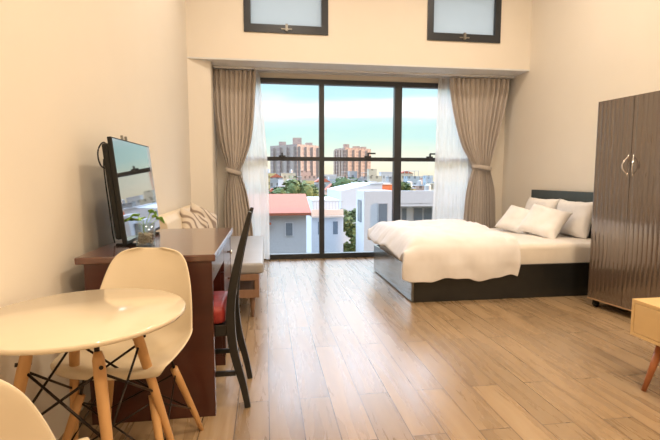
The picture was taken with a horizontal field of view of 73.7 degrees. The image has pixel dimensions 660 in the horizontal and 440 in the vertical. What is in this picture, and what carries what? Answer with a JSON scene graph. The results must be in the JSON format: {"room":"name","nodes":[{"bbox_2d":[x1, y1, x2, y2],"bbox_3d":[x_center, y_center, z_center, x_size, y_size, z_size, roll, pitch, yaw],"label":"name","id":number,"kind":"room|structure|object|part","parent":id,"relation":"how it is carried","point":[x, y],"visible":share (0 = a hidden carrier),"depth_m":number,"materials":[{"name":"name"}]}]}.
{"room":"studio apartment","nodes":[
{"label":"studio apartment","id":0,"kind":"room"},
{"bbox_2d":[0,0,190,439],"bbox_3d":[-1.326,-1.111,1.640,0.200,4.300,9.420,-1,6,-8],"label":"wall","id":1,"kind":"structure","parent":0,"point":[75,75],"depth_m":2.19,"materials":[{"name":"beige paint"}]},
{"bbox_2d":[187,58,218,227],"bbox_3d":[-1.714,-0.726,6.025,0.273,2.700,0.700,-1,6,-8],"label":"wall column","id":2,"kind":"structure","parent":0,"point":[200,73],"depth_m":5.71,"materials":[{"name":"beige paint"}]},
{"bbox_2d":[185,0,531,69],"bbox_3d":[0.490,-2.882,5.886,4.653,1.580,0.200,-1,6,-8],"label":"wall","id":3,"kind":"structure","parent":0,"point":[359,31],"depth_m":5.82,"materials":[{"name":"beige paint"}]},
{"bbox_2d":[243,0,327,34],"bbox_3d":[-0.561,-2.777,5.649,1.080,0.745,0.105,-1,6,-8],"label":"window","id":4,"kind":"structure","parent":3,"relation":"in","point":[308,17],"depth_m":5.67,"materials":[{"name":"glass"}]},
{"bbox_3d":[-0.564,-2.788,5.666,0.910,0.565,0.010,-1,6,-8],"label":"pane","id":5,"kind":"part","parent":4,"relation":"part of","materials":[{"name":"clear glass"}]},
{"bbox_2d":[187,57,528,76],"bbox_3d":[0.452,-2.110,6.218,4.653,0.020,0.720,-1,6,-8],"label":"trim","id":6,"kind":"structure","parent":3,"relation":"attached to","point":[214,61],"depth_m":6.00,"materials":[{"name":"white paint"}]},
{"bbox_2d":[213,66,513,78],"bbox_3d":[0.570,-2.093,6.293,4.340,0.028,0.170,-1,6,-8],"label":"track","id":7,"kind":"object","parent":3,"relation":"attached to","point":[258,69],"visible":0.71,"depth_m":6.23,"materials":[{"name":"white metal"}]},
{"bbox_2d":[213,68,255,235],"bbox_3d":[-1.288,-0.729,6.082,0.571,2.635,0.165,-1,6,-8],"label":"curtain","id":8,"kind":"object","parent":7,"relation":"hanging from","point":[234,90],"visible":0.8,"depth_m":6.04,"materials":[{"name":"beige fabric"}]},
{"bbox_2d":[240,72,269,258],"bbox_3d":[-1.102,-0.744,6.239,0.461,2.635,0.079,-1,6,-8],"label":"sheer curtain","id":9,"kind":"object","parent":7,"relation":"hanging from","point":[254,170],"visible":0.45,"depth_m":6.26,"materials":[{"name":"white fabric"}]},
{"bbox_2d":[432,79,471,219],"bbox_3d":[1.911,-0.786,6.678,0.730,2.635,0.076,-1,6,-8],"label":"sheer curtain","id":10,"kind":"object","parent":7,"relation":"hanging from","point":[453,169],"visible":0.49,"depth_m":6.66,"materials":[{"name":"white fabric"}]},
{"bbox_2d":[449,77,509,227],"bbox_3d":[2.204,-0.776,6.581,0.895,2.635,0.185,-1,6,-12],"label":"curtain","id":11,"kind":"object","parent":7,"relation":"hanging from","point":[478,104],"visible":0.85,"depth_m":6.54,"materials":[{"name":"beige fabric"}]},
{"bbox_2d":[427,0,501,43],"bbox_3d":[1.829,-2.810,5.994,1.050,0.745,0.105,-1,6,-8],"label":"window","id":12,"kind":"structure","parent":3,"relation":"in","point":[479,21],"depth_m":6.01,"materials":[{"name":"metal"}]},
{"bbox_3d":[1.826,-2.821,6.010,0.880,0.565,0.010,-1,6,-8],"label":"pane","id":13,"kind":"part","parent":12,"relation":"part of","materials":[{"name":"clear glass"}]},
{"bbox_2d":[59,257,659,439],"bbox_3d":[1.077,1.072,2.188,5.053,0.150,9.400,-1,6,-8],"label":"floor","id":14,"kind":"structure","parent":0,"point":[336,351],"depth_m":2.80,"materials":[{"name":"brown wood"}]},
{"bbox_2d":[0,379,89,439],"bbox_3d":[-0.771,0.666,0.903,0.490,0.910,0.536,-2,6,-24],"label":"shell chair","id":15,"kind":"object","parent":14,"relation":"on","point":[20,419],"visible":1,"depth_m":0.74,"materials":[{"name":"beige plastic"}]},
{"bbox_2d":[0,288,185,439],"bbox_3d":[-0.849,0.687,1.551,0.670,0.743,0.670,-1,6,-8],"label":"round dining table","id":16,"kind":"object","parent":14,"relation":"on","point":[72,322],"visible":0.99,"depth_m":1.44,"materials":[{"name":"beige paint"}]},
{"bbox_3d":[-1.028,0.746,1.395,0.178,0.655,0.042,-5,8,-44],"label":"leg","id":17,"kind":"part","parent":16,"relation":"part of","materials":[{"name":"brown wood"}]},
{"bbox_3d":[-1.005,0.713,1.737,0.039,0.656,0.180,-4,7,-38],"label":"leg","id":18,"kind":"part","parent":16,"relation":"part of","materials":[{"name":"brown wood"}]},
{"bbox_3d":[-0.692,0.748,1.373,0.039,0.656,0.180,-4,7,-38],"label":"leg","id":19,"kind":"part","parent":16,"relation":"part of","materials":[{"name":"brown wood"}]},
{"bbox_3d":[-0.669,0.715,1.716,0.178,0.655,0.042,-5,8,-44],"label":"leg","id":20,"kind":"part","parent":16,"relation":"part of","materials":[{"name":"brown wood"}]},
{"bbox_2d":[50,247,203,439],"bbox_3d":[-0.838,0.589,1.863,0.471,0.881,0.516,0,5,0],"label":"shell chair","id":21,"kind":"object","parent":14,"relation":"on","point":[162,268],"visible":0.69,"depth_m":1.98,"materials":[{"name":"beige plastic"}]},
{"bbox_3d":[-1.018,0.865,1.695,0.033,0.364,0.160,4,7,39],"label":"leg","id":22,"kind":"part","parent":21,"relation":"part of","materials":[{"name":"brown wood"}]},
{"bbox_3d":[-1.020,0.832,2.034,0.033,0.364,0.160,-4,7,-39],"label":"leg","id":23,"kind":"part","parent":21,"relation":"part of","materials":[{"name":"brown wood"}]},
{"bbox_3d":[-0.657,0.865,1.696,0.033,0.364,0.160,-4,7,-39],"label":"leg","id":24,"kind":"part","parent":21,"relation":"part of","materials":[{"name":"brown wood"}]},
{"bbox_3d":[-0.658,0.832,2.036,0.033,0.364,0.160,4,7,39],"label":"leg","id":25,"kind":"part","parent":21,"relation":"part of","materials":[{"name":"brown wood"}]},
{"bbox_2d":[74,228,232,424],"bbox_3d":[-0.952,0.530,2.708,0.654,0.830,1.170,-1,6,-8],"label":"writing desk","id":26,"kind":"object","parent":14,"relation":"on","point":[207,252],"visible":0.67,"depth_m":2.19,"materials":[{"name":"brown wood"}]},
{"bbox_2d":[102,135,159,245],"bbox_3d":[-1.162,-0.185,2.640,0.128,0.608,0.740,-1,6,-8],"label":"television","id":27,"kind":"object","parent":26,"relation":"on","point":[128,168],"visible":0.94,"depth_m":2.44,"materials":[{"name":"black plastic"}]},
{"bbox_2d":[97,142,105,168],"bbox_3d":[-1.190,-0.339,2.306,0.054,0.142,0.018,-1,6,-8],"label":"cable","id":28,"kind":"object","parent":27,"relation":"attached to","point":[101,143],"visible":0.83,"depth_m":2.30,"materials":[{"name":"black plastic"}]},
{"bbox_2d":[103,159,114,242],"bbox_3d":[-1.218,-0.099,2.411,0.030,0.464,0.061,1,6,13],"label":"cable","id":29,"kind":"object","parent":27,"relation":"attached to","point":[103,159],"visible":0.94,"depth_m":2.43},
{"bbox_3d":[-0.872,0.599,2.168,0.587,0.795,0.040,-1,6,-8],"label":"panel","id":30,"kind":"part","parent":26,"relation":"part of","materials":[{"name":"brown wood"}]},
{"bbox_3d":[-0.638,0.229,2.480,0.022,0.112,0.573,-1,6,-8],"label":"apron drawer","id":31,"kind":"part","parent":26,"relation":"part of","materials":[{"name":"brown wood"}]},
{"bbox_3d":[-0.716,0.672,3.058,0.022,0.350,0.488,-1,6,-8],"label":"drawer","id":32,"kind":"part","parent":26,"relation":"part of","materials":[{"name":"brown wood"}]},
{"bbox_3d":[-0.716,0.218,3.015,0.022,0.172,0.488,-1,6,-8],"label":"drawer","id":33,"kind":"part","parent":26,"relation":"part of","materials":[{"name":"brown wood"}]},
{"bbox_3d":[-0.716,0.401,3.032,0.022,0.185,0.488,-1,6,-8],"label":"drawer","id":34,"kind":"part","parent":26,"relation":"part of","materials":[{"name":"brown wood"}]},
{"bbox_3d":[-1.006,0.080,2.399,0.100,0.125,0.100,-1,6,-8],"label":"glass vase","id":35,"kind":"object","parent":26,"relation":"on","visible":0},
{"bbox_2d":[137,232,152,243],"bbox_3d":[-1.007,0.097,2.399,0.083,0.065,0.077,-1,6,-8],"label":"pebbles","id":36,"kind":"object","parent":35,"relation":"in","point":[144,238],"visible":0.99,"depth_m":2.39,"materials":[{"name":"beige stone"}]},
{"bbox_2d":[127,209,164,232],"bbox_3d":[-0.999,0.012,2.389,0.193,0.143,0.179,-2,6,-23],"label":"pothos plant","id":37,"kind":"object","parent":35,"relation":"in","point":[150,211],"visible":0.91,"depth_m":2.39,"materials":[{"name":"green plant"}]},
{"bbox_2d":[159,205,263,316],"bbox_3d":[-1.146,0.327,4.549,0.920,0.885,1.810,-1,6,-8],"label":"sofa","id":38,"kind":"object","parent":14,"relation":"on","point":[253,260],"visible":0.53,"depth_m":3.87,"materials":[{"name":"cream patterned fabric"},{"name":"wood"}]},
{"bbox_3d":[-1.512,0.137,4.482,0.178,0.495,1.800,-1,6,-8],"label":"backrest","id":39,"kind":"part","parent":38,"relation":"part of","materials":[{"name":"beige fabric"}]},
{"bbox_2d":[180,208,207,228],"bbox_3d":[-1.326,0.092,4.302,0.221,0.441,0.445,4,7,36],"label":"cushion","id":40,"kind":"object","parent":38,"relation":"on","point":[189,219],"visible":0.43,"depth_m":4.23,"materials":[{"name":"beige fabric"}]},
{"bbox_2d":[190,203,216,227],"bbox_3d":[-1.343,0.045,4.683,0.226,0.471,0.481,4,7,36],"label":"cushion","id":41,"kind":"object","parent":38,"relation":"on","point":[211,218],"visible":0.35,"depth_m":4.66,"materials":[{"name":"beige fabric"}]},
{"bbox_2d":[230,236,263,273],"bbox_3d":[-1.067,0.331,4.561,0.760,0.095,1.810,-1,6,-8],"label":"seat cushion","id":42,"kind":"object","parent":38,"relation":"on","point":[253,260],"depth_m":4.13,"materials":[{"name":"white fabric"}]},
{"bbox_3d":[-1.167,0.481,4.566,0.880,0.205,1.800,-1,6,-8],"label":"frame","id":43,"kind":"part","parent":38,"relation":"part of","materials":[{"name":"brown wood"}]},
{"bbox_3d":[-0.672,0.747,3.821,0.048,0.186,0.048,-1,6,-8],"label":"leg","id":44,"kind":"part","parent":38,"relation":"part of","materials":[{"name":"brown wood"}]},
{"bbox_2d":[214,207,253,407],"bbox_3d":[-0.700,0.459,2.403,0.567,1.033,0.370,-1,6,-8],"label":"chair","id":45,"kind":"object","parent":14,"relation":"on","point":[227,321],"visible":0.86,"depth_m":2.27,"materials":[{"name":"black paint"}]},
{"bbox_3d":[-0.758,0.554,2.404,0.430,0.060,0.350,-1,6,-8],"label":"seat frame","id":46,"kind":"part","parent":45,"relation":"part of","materials":[{"name":"black paint"}]},
{"bbox_2d":[214,291,227,323],"bbox_3d":[-0.771,0.477,2.395,0.425,0.095,0.360,-1,6,-8],"label":"seat cushion","id":47,"kind":"object","parent":45,"relation":"on","point":[220,297],"depth_m":2.27,"materials":[{"name":"red fabric"}]},
{"bbox_3d":[-0.465,0.472,2.266,0.140,1.033,0.030,-1,6,-8],"label":"leg","id":48,"kind":"part","parent":45,"relation":"part of","materials":[{"name":"black paint"}]},
{"bbox_3d":[-0.513,0.440,2.601,0.140,1.033,0.030,-1,6,-8],"label":"leg","id":49,"kind":"part","parent":45,"relation":"part of","materials":[{"name":"black paint"}]},
{"bbox_2d":[374,190,592,302],"bbox_3d":[1.813,0.193,5.139,2.310,1.040,1.670,-1,6,-8],"label":"bed","id":50,"kind":"object","parent":14,"relation":"on","point":[547,279],"visible":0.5,"depth_m":4.42,"materials":[{"name":"black paint"}]},
{"bbox_3d":[0.688,0.554,4.974,0.025,0.328,1.500,-1,6,-8],"label":"foot panel","id":51,"kind":"part","parent":50,"relation":"part of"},
{"bbox_2d":[380,228,590,263],"bbox_3d":[1.809,0.308,5.110,2.170,0.266,1.438,-1,6,-8],"label":"mattress","id":52,"kind":"object","parent":50,"relation":"on","point":[535,249],"visible":0.19,"depth_m":4.49,"materials":[{"name":"beige fabric"}]},
{"bbox_2d":[367,219,520,282],"bbox_3d":[1.155,0.281,4.997,1.214,0.493,1.646,-1,6,-8],"label":"duvet","id":53,"kind":"object","parent":52,"relation":"on","point":[430,251],"visible":1,"depth_m":4.26,"materials":[{"name":"white fabric"}]},
{"bbox_2d":[494,205,529,233],"bbox_3d":[2.336,0.002,5.456,0.288,0.357,0.497,-3,6,-29],"label":"pillow","id":54,"kind":"object","parent":52,"relation":"on","point":[513,217],"visible":0.69,"depth_m":5.44,"materials":[{"name":"white fabric"}]},
{"bbox_2d":[525,197,559,209],"bbox_3d":[2.689,-0.088,5.661,0.228,0.399,0.604,-1,6,-8],"label":"pillow","id":55,"kind":"object","parent":52,"relation":"on","point":[550,203],"visible":0.31,"depth_m":5.54,"materials":[{"name":"white fabric"}]},
{"bbox_2d":[516,203,572,238],"bbox_3d":[2.462,0.018,5.069,0.284,0.401,0.541,-3,6,-28],"label":"pillow","id":56,"kind":"object","parent":52,"relation":"on","point":[542,221],"visible":0.98,"depth_m":4.99,"materials":[{"name":"white fabric"}]},
{"bbox_2d":[557,199,592,238],"bbox_3d":[2.797,-0.017,5.074,0.246,0.423,0.621,-1,6,-9],"label":"pillow","id":57,"kind":"object","parent":52,"relation":"on","point":[578,225],"visible":0.68,"depth_m":4.89,"materials":[{"name":"white fabric"}]},
{"bbox_3d":[1.906,0.614,4.411,2.225,0.340,0.030,-1,6,-8],"label":"panel","id":58,"kind":"part","parent":50,"relation":"part of","materials":[{"name":"black paint"}]},
{"bbox_3d":[2.927,0.177,5.300,0.060,1.040,1.670,-1,6,-8],"label":"headboard","id":59,"kind":"part","parent":50,"relation":"part of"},
{"bbox_2d":[587,91,659,310],"bbox_3d":[2.776,-0.101,3.764,0.564,1.885,0.800,-2,6,-17],"label":"wardrobe","id":60,"kind":"object","parent":14,"relation":"on","point":[624,264],"visible":0.97,"depth_m":3.75,"materials":[{"name":"brown wood"}]},
{"bbox_3d":[2.556,0.766,3.779,0.020,0.012,0.800,-2,6,-17],"label":"trim","id":61,"kind":"part","parent":60,"relation":"part of","materials":[{"name":"brown wood"}]},
{"bbox_3d":[2.491,-0.157,3.908,0.019,1.800,0.345,-2,6,-17],"label":"door","id":62,"kind":"part","parent":60,"relation":"part of","materials":[{"name":"brown wood"}]},
{"bbox_3d":[2.504,-0.462,3.736,0.052,0.191,0.013,2,6,16],"label":"handle","id":63,"kind":"part","parent":60,"relation":"part of","materials":[{"name":"silver metal"}]},
{"bbox_3d":[2.524,-0.456,3.669,0.013,0.191,0.052,5,7,40],"label":"handle","id":64,"kind":"part","parent":60,"relation":"part of","materials":[{"name":"silver metal"}]},
{"bbox_3d":[2.607,-0.121,3.527,0.019,1.800,0.447,-2,6,-17],"label":"door","id":65,"kind":"part","parent":60,"relation":"part of","materials":[{"name":"brown wood"}]},
{"bbox_2d":[630,297,659,391],"bbox_3d":[2.077,0.768,1.999,0.483,0.499,1.300,-1,6,-8],"label":"media cabinet","id":66,"kind":"object","parent":14,"relation":"on","point":[645,312],"visible":1,"depth_m":2.48,"materials":[{"name":"brown wood"}]},
{"bbox_3d":[1.833,0.600,2.267,0.018,0.171,0.625,-1,6,-8],"label":"drawer","id":67,"kind":"part","parent":66,"relation":"part of","materials":[{"name":"brown wood"}]},
{"bbox_3d":[1.831,0.825,2.487,0.134,0.292,0.048,-1,6,-8],"label":"leg","id":68,"kind":"part","parent":66,"relation":"part of","materials":[{"name":"brown wood"}]},
{"bbox_2d":[501,0,659,217],"bbox_3d":[3.477,-1.177,2.332,0.200,4.300,9.420,-1,6,-8],"label":"wall","id":69,"kind":"structure","parent":0,"point":[584,54],"depth_m":5.37,"materials":[{"name":"beige paint"}]},
{"bbox_2d":[216,72,504,227],"bbox_3d":[0.544,-0.787,6.663,4.380,2.700,0.120,-1,6,-8],"label":"wall","id":70,"kind":"structure","parent":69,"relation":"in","point":[497,159],"depth_m":6.49,"materials":[{"name":"beige paint"}]},
{"bbox_2d":[260,77,437,259],"bbox_3d":[0.457,-0.736,6.574,3.580,2.615,0.140,-1,6,-8],"label":"window","id":71,"kind":"structure","parent":70,"relation":"attached to","point":[397,87],"depth_m":6.54,"materials":[{"name":"metal"}]},
{"label":"outside","id":72,"kind":"structure","parent":0,"visible":0},
{"bbox_3d":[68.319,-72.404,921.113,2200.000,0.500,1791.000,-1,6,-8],"label":"ground","id":73,"kind":"structure","parent":72,"visible":0},
{"bbox_2d":[268,169,275,189],"bbox_3d":[-29.392,-14.546,210.115,7.254,19.429,5.200,-1,5,-5],"label":"house","id":74,"kind":"structure","parent":73,"relation":"on","point":[269,173],"depth_m":207.20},
{"bbox_2d":[269,174,282,188],"bbox_3d":[-20.397,-9.172,167.755,5.085,16.779,5.400,-1,5,-7],"label":"house","id":75,"kind":"structure","parent":73,"relation":"on","point":[274,179],"depth_m":164.65,"materials":[{"name":"concrete"}]},
{"bbox_2d":[269,186,289,193],"bbox_3d":[-8.683,2.033,63.631,5.835,14.269,5.453,-1,6,-8],"label":"tree","id":76,"kind":"object","parent":73,"relation":"on","point":[276,190],"visible":0.06,"depth_m":63.08,"materials":[{"name":"green plant"}]},
{"bbox_2d":[275,180,284,187],"bbox_3d":[-13.747,-4.278,127.103,3.822,14.762,5.200,-1,6,-8],"label":"house","id":77,"kind":"structure","parent":73,"relation":"on","point":[280,182],"depth_m":124.94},
{"bbox_2d":[281,170,295,185],"bbox_3d":[-20.407,-14.973,215.645,7.055,19.227,5.200,-1,6,-9],"label":"house","id":78,"kind":"structure","parent":73,"relation":"on","point":[285,176],"depth_m":212.56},
{"bbox_2d":[269,194,310,253],"bbox_3d":[-4.019,5.864,22.762,5.580,14.400,5.929,-1,6,-8],"label":"house","id":79,"kind":"structure","parent":73,"relation":"on","point":[287,212],"depth_m":20.10,"materials":[{"name":"paint"}]},
{"bbox_2d":[270,138,318,181],"bbox_3d":[-24.864,-36.845,318.643,36.300,43.200,42.090,-1,6,-8],"label":"apartment tower","id":80,"kind":"structure","parent":73,"relation":"on","point":[297,149],"depth_m":305.55,"materials":[{"name":"grey concrete"}]},
{"bbox_2d":[282,176,318,196],"bbox_3d":[-4.525,0.791,70.294,6.760,15.479,7.810,-1,6,-8],"label":"tree","id":81,"kind":"object","parent":73,"relation":"on","point":[294,186],"visible":0.44,"depth_m":67.14,"materials":[{"name":"green plant"}]},
{"bbox_2d":[300,171,316,181],"bbox_3d":[-10.805,-15.268,220.981,7.630,18.801,5.000,-1,6,-8],"label":"house","id":82,"kind":"structure","parent":73,"relation":"on","point":[306,175],"depth_m":218.37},
{"bbox_2d":[314,178,329,196],"bbox_3d":[-2.540,-5.308,134.600,4.972,15.387,5.400,-1,6,-9],"label":"house","id":83,"kind":"structure","parent":73,"relation":"on","point":[316,182],"depth_m":131.67,"materials":[{"name":"concrete"}]},
{"bbox_2d":[306,197,343,252],"bbox_3d":[-0.566,5.404,30.732,2.000,13.800,6.300,-1,6,-8],"label":"balcony building","id":84,"kind":"structure","parent":73,"relation":"on","point":[333,216],"depth_m":27.49,"materials":[{"name":"white paint"}]},
{"bbox_3d":[-0.161,-0.910,27.321,2.000,0.520,0.050,-1,6,-8],"label":"railing","id":85,"kind":"part","parent":84,"relation":"part of","materials":[{"name":"white metal"}]},
{"bbox_2d":[324,174,336,179],"bbox_3d":[-0.975,-13.671,214.265,7.669,16.898,5.050,-1,6,-10],"label":"house","id":86,"kind":"structure","parent":73,"relation":"on","point":[325,175],"depth_m":211.03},
{"bbox_2d":[328,176,343,183],"bbox_3d":[2.184,-8.345,164.311,5.592,15.788,5.050,-1,5,-7],"label":"house","id":87,"kind":"structure","parent":73,"relation":"on","point":[330,178],"depth_m":161.06,"materials":[{"name":"white paint"}]},
{"bbox_2d":[326,177,367,189],"bbox_3d":[3.191,-0.108,79.773,8.916,15.469,9.088,-1,6,-8],"label":"tree","id":88,"kind":"object","parent":73,"relation":"on","point":[342,181],"visible":0.06,"depth_m":76.58,"materials":[{"name":"green plant"}]},
{"bbox_2d":[341,208,355,251],"bbox_3d":[1.536,5.682,31.619,2.335,13.082,2.407,-1,6,-8],"label":"tree","id":89,"kind":"object","parent":73,"relation":"on","point":[349,218],"visible":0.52,"depth_m":30.83,"materials":[{"name":"green plant"}]},
{"bbox_2d":[334,144,370,177],"bbox_3d":[19.837,-46.182,404.356,34.113,45.500,40.256,-1,6,-8],"label":"apartment tower","id":90,"kind":"structure","parent":73,"relation":"on","point":[341,168],"depth_m":392.24,"materials":[{"name":"concrete"}]},
{"bbox_2d":[348,171,361,181],"bbox_3d":[9.425,-9.582,166.705,4.591,17.796,5.000,-1,6,-9],"label":"house","id":91,"kind":"structure","parent":73,"relation":"on","point":[351,174],"depth_m":164.75,"materials":[{"name":"white paint"}]},
{"bbox_2d":[327,182,383,243],"bbox_3d":[1.977,4.089,39.249,3.400,14.800,8.200,-1,6,-8],"label":"gabled building","id":92,"kind":"structure","parent":73,"relation":"on","point":[346,193],"depth_m":34.75,"materials":[{"name":"white paint"}]},
{"bbox_2d":[360,172,366,180],"bbox_3d":[18.985,-15.305,225.387,6.541,18.037,5.000,-1,5,-6],"label":"house","id":93,"kind":"structure","parent":73,"relation":"on","point":[362,176],"depth_m":222.19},
{"bbox_2d":[367,169,381,182],"bbox_3d":[16.728,-9.963,166.629,4.680,18.568,5.000,-1,5,-7],"label":"house","id":94,"kind":"structure","parent":73,"relation":"on","point":[371,173],"depth_m":164.57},
{"bbox_2d":[379,172,391,181],"bbox_3d":[29.079,-15.755,228.441,6.596,18.353,5.050,-1,5,-6],"label":"house","id":95,"kind":"structure","parent":73,"relation":"on","point":[383,174],"depth_m":225.25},
{"bbox_2d":[382,183,391,190],"bbox_3d":[6.047,3.005,51.917,1.600,14.550,4.200,-1,6,-8],"label":"building","id":96,"kind":"structure","parent":73,"relation":"on","point":[385,186],"depth_m":49.29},
{"bbox_2d":[386,176,391,183],"bbox_3d":[24.887,-9.990,173.589,5.000,17.300,5.200,-1,5,-6],"label":"house","id":97,"kind":"structure","parent":73,"relation":"on","point":[388,178],"depth_m":170.50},
{"bbox_2d":[356,190,433,251],"bbox_3d":[4.012,5.670,23.425,6.430,14.660,8.060,-1,6,-8],"label":"house","id":98,"kind":"structure","parent":73,"relation":"on","point":[373,207],"depth_m":18.68,"materials":[{"name":"white paint"}]},
{"bbox_3d":[2.227,-0.196,18.527,0.360,0.970,0.025,-1,6,-8],"label":"pane","id":99,"kind":"part","parent":98,"relation":"part of","materials":[{"name":"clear glass"}]},
{"bbox_3d":[3.321,-0.223,19.699,0.200,0.600,0.025,-1,6,-8],"label":"pane","id":100,"kind":"part","parent":98,"relation":"part of","materials":[{"name":"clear glass"}]},
{"bbox_3d":[3.954,-0.232,19.790,0.380,0.600,0.025,-1,6,-8],"label":"pane","id":101,"kind":"part","parent":98,"relation":"part of","materials":[{"name":"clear glass"}]},
{"bbox_3d":[4.415,-0.238,19.857,0.350,0.600,0.025,-1,6,-8],"label":"pane","id":102,"kind":"part","parent":98,"relation":"part of","materials":[{"name":"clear glass"}]},
{"bbox_2d":[401,182,411,190],"bbox_3d":[10.603,1.849,62.447,4.600,14.858,4.274,2,6,18],"label":"tree","id":103,"kind":"object","parent":73,"relation":"on","point":[405,186],"visible":0.09,"depth_m":61.91,"materials":[{"name":"green plant"}]},
{"bbox_2d":[401,171,412,181],"bbox_3d":[37.629,-15.382,221.812,7.334,18.871,5.400,-1,5,-7],"label":"house","id":104,"kind":"structure","parent":73,"relation":"on","point":[402,172],"depth_m":218.58,"materials":[{"name":"concrete"}]},
{"bbox_2d":[403,171,419,184],"bbox_3d":[31.005,-9.775,167.974,4.695,17.938,5.000,-1,6,-9],"label":"house","id":105,"kind":"structure","parent":73,"relation":"on","point":[414,179],"depth_m":165.16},
{"bbox_2d":[407,181,415,190],"bbox_3d":[17.356,-1.684,101.197,2.957,14.521,5.200,-1,6,-11],"label":"house","id":106,"kind":"structure","parent":73,"relation":"on","point":[411,189],"depth_m":98.51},
{"bbox_2d":[412,180,423,190],"bbox_3d":[27.039,-5.145,137.510,4.231,14.511,5.200,-1,5,-6],"label":"house","id":107,"kind":"structure","parent":73,"relation":"on","point":[419,187],"depth_m":134.63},
{"bbox_2d":[424,184,430,190],"bbox_3d":[20.268,-0.746,94.842,2.658,13.861,5.200,-1,5,-7],"label":"house","id":108,"kind":"structure","parent":73,"relation":"on","point":[427,187],"depth_m":93.26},
{"bbox_2d":[423,175,433,184],"bbox_3d":[40.910,-10.064,180.089,4.662,16.212,5.000,-1,5,-7],"label":"house","id":109,"kind":"structure","parent":73,"relation":"on","point":[427,178],"depth_m":178.36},
{"bbox_2d":[426,177,433,190],"bbox_3d":[31.881,-5.386,134.261,4.131,15.607,5.000,-1,5,-7],"label":"house","id":110,"kind":"structure","parent":73,"relation":"on","point":[431,183],"depth_m":131.26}
]}

